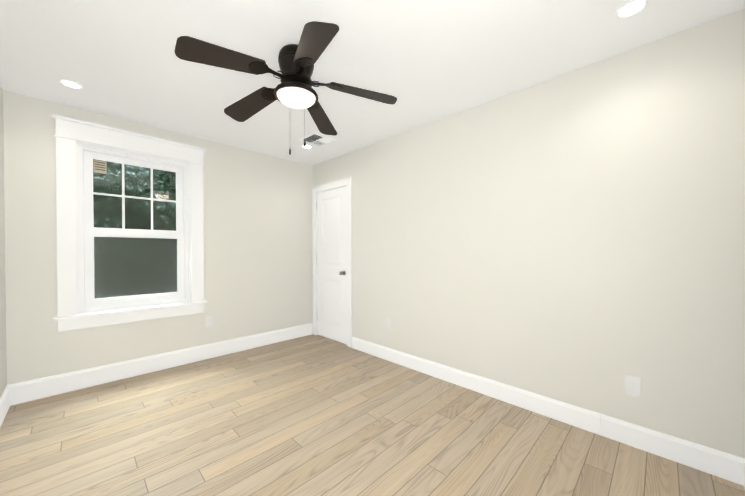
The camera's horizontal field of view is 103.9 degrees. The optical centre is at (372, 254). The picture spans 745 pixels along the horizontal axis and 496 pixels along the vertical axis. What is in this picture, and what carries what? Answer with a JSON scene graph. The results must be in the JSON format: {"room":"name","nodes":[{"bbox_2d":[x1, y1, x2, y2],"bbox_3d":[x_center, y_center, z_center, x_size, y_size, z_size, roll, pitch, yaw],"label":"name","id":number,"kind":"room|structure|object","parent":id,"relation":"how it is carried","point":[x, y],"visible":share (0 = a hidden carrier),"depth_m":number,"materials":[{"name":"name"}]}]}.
{"room":"empty bedroom","nodes":[
{"label":"empty bedroom","id":0,"kind":"room"},
{"bbox_2d":[0,85,6,396],"bbox_3d":[-1.445,-0.030,0.761,4.090,2.440,0.160,1,1,45],"label":"wall","id":1,"kind":"structure","parent":0,"point":[3,369],"depth_m":2.18,"materials":[{"name":"paint"}]},
{"bbox_2d":[0,386,9,426],"bbox_3d":[-1.434,1.109,0.886,3.914,0.160,0.016,1,1,45],"label":"baseboard","id":2,"kind":"structure","parent":1,"relation":"attached to","point":[4,402],"depth_m":2.12,"materials":[{"name":"white wood"}]},
{"bbox_2d":[3,90,312,384],"bbox_3d":[-1.913,-0.056,3.308,0.160,2.440,3.120,1,1,45],"label":"wall","id":3,"kind":"structure","parent":0,"point":[258,243],"depth_m":3.08,"materials":[{"name":"paint"}]},
{"bbox_2d":[51,114,206,331],"bbox_3d":[-2.302,-0.260,2.878,0.213,1.803,1.150,1,1,45],"label":"window","id":4,"kind":"structure","parent":3,"relation":"in","point":[122,268],"depth_m":2.80,"materials":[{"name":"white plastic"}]},
{"bbox_2d":[7,323,312,404],"bbox_3d":[-1.851,1.085,3.258,0.016,0.160,2.800,1,1,45],"label":"baseboard","id":5,"kind":"structure","parent":3,"relation":"attached to","point":[26,391],"depth_m":2.83,"materials":[{"name":"white wood"}]},
{"bbox_2d":[206,316,212,326],"bbox_3d":[-1.832,0.754,3.278,0.008,0.115,0.070,1,1,45],"label":"electrical outlet","id":6,"kind":"object","parent":3,"relation":"attached to","point":[209,321],"visible":1,"depth_m":3.28,"materials":[{"name":"white plastic"}]},
{"bbox_2d":[0,334,744,495],"bbox_3d":[-0.460,1.229,1.882,4.250,0.100,3.120,1,1,45],"label":"floor","id":7,"kind":"structure","parent":0,"point":[313,415],"depth_m":1.85,"materials":[{"name":"laminate"}]},
{"bbox_2d":[0,0,744,165],"bbox_3d":[-0.460,-1.311,1.856,4.250,0.100,3.120,1,1,45],"label":"ceiling","id":8,"kind":"structure","parent":0,"point":[424,62],"depth_m":1.83,"materials":[{"name":"paint"}]},
{"bbox_2d":[58,79,82,88],"bbox_3d":[-2.233,-1.261,2.163,0.129,0.006,0.129,1,1,45],"label":"recessed light","id":9,"kind":"object","parent":8,"relation":"in","point":[70,84],"visible":1,"depth_m":2.16,"materials":[{"name":"white plastic"}]},
{"bbox_2d":[174,21,396,154],"bbox_3d":[-0.511,-0.953,1.807,1.239,0.615,1.195,1,1,45],"label":"ceiling fan","id":10,"kind":"object","parent":8,"relation":"hanging from","point":[294,89],"visible":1,"depth_m":1.73,"materials":[{"name":"black wood"}]},
{"bbox_2d":[301,145,311,148],"bbox_3d":[-0.775,-1.274,3.449,0.129,0.006,0.129,1,1,45],"label":"recessed light","id":11,"kind":"object","parent":8,"relation":"in","point":[307,146],"visible":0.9,"depth_m":3.44,"materials":[{"name":"white plastic"}]},
{"bbox_2d":[299,132,335,146],"bbox_3d":[-0.612,-1.270,3.245,0.300,0.015,0.300,1,1,45],"label":"ceiling vent","id":12,"kind":"object","parent":8,"relation":"in","point":[316,139],"visible":1,"depth_m":3.23,"materials":[{"name":"white metal"}]},
{"bbox_2d":[615,0,648,17],"bbox_3d":[1.320,-1.254,1.487,0.129,0.006,0.129,1,1,45],"label":"recessed light","id":13,"kind":"object","parent":8,"relation":"in","point":[629,8],"visible":1,"depth_m":1.49,"materials":[{"name":"white plastic"}]},
{"bbox_2d":[312,8,744,457],"bbox_3d":[0.638,-0.051,2.864,4.090,2.440,0.160,1,1,45],"label":"wall","id":14,"kind":"structure","parent":0,"point":[576,237],"depth_m":1.96,"materials":[{"name":"paint"}]},
{"bbox_2d":[316,186,346,343],"bbox_3d":[-0.570,0.137,3.929,0.668,2.018,0.104,1,1,45],"label":"door","id":15,"kind":"structure","parent":14,"relation":"in","point":[331,257],"depth_m":3.93,"materials":[{"name":"white painted wood"},{"name":"satin nickel"}]},
{"bbox_2d":[312,177,351,346],"bbox_3d":[-0.506,0.095,3.987,0.844,2.124,0.177,1,1,45],"label":"door frame","id":16,"kind":"structure","parent":14,"relation":"attached to","point":[347,182],"depth_m":3.68,"materials":[{"name":"white wood"}]},
{"bbox_2d":[385,318,389,329],"bbox_3d":[0.167,0.765,3.220,0.070,0.115,0.008,1,1,45],"label":"electrical outlet","id":17,"kind":"object","parent":14,"relation":"attached to","point":[387,323],"visible":1,"depth_m":3.22,"materials":[{"name":"white plastic"}]},
{"bbox_2d":[352,337,744,484],"bbox_3d":[0.834,1.104,2.558,3.044,0.135,0.016,1,1,45],"label":"baseboard","id":18,"kind":"structure","parent":14,"relation":"attached to","point":[581,418],"depth_m":1.95,"materials":[{"name":"white wood"}]},
{"bbox_2d":[625,375,639,396],"bbox_3d":[1.603,0.808,1.798,0.070,0.115,0.008,1,1,45],"label":"electrical outlet","id":19,"kind":"object","parent":14,"relation":"attached to","point":[632,385],"visible":1,"depth_m":1.80,"materials":[{"name":"white plastic"}]},
{"label":"outside","id":20,"kind":"structure","parent":0,"visible":0},
{"bbox_2d":[83,159,175,230],"bbox_3d":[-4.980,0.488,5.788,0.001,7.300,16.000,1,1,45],"label":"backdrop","id":21,"kind":"structure","parent":20,"point":[160,192],"depth_m":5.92,"materials":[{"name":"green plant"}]}
]}

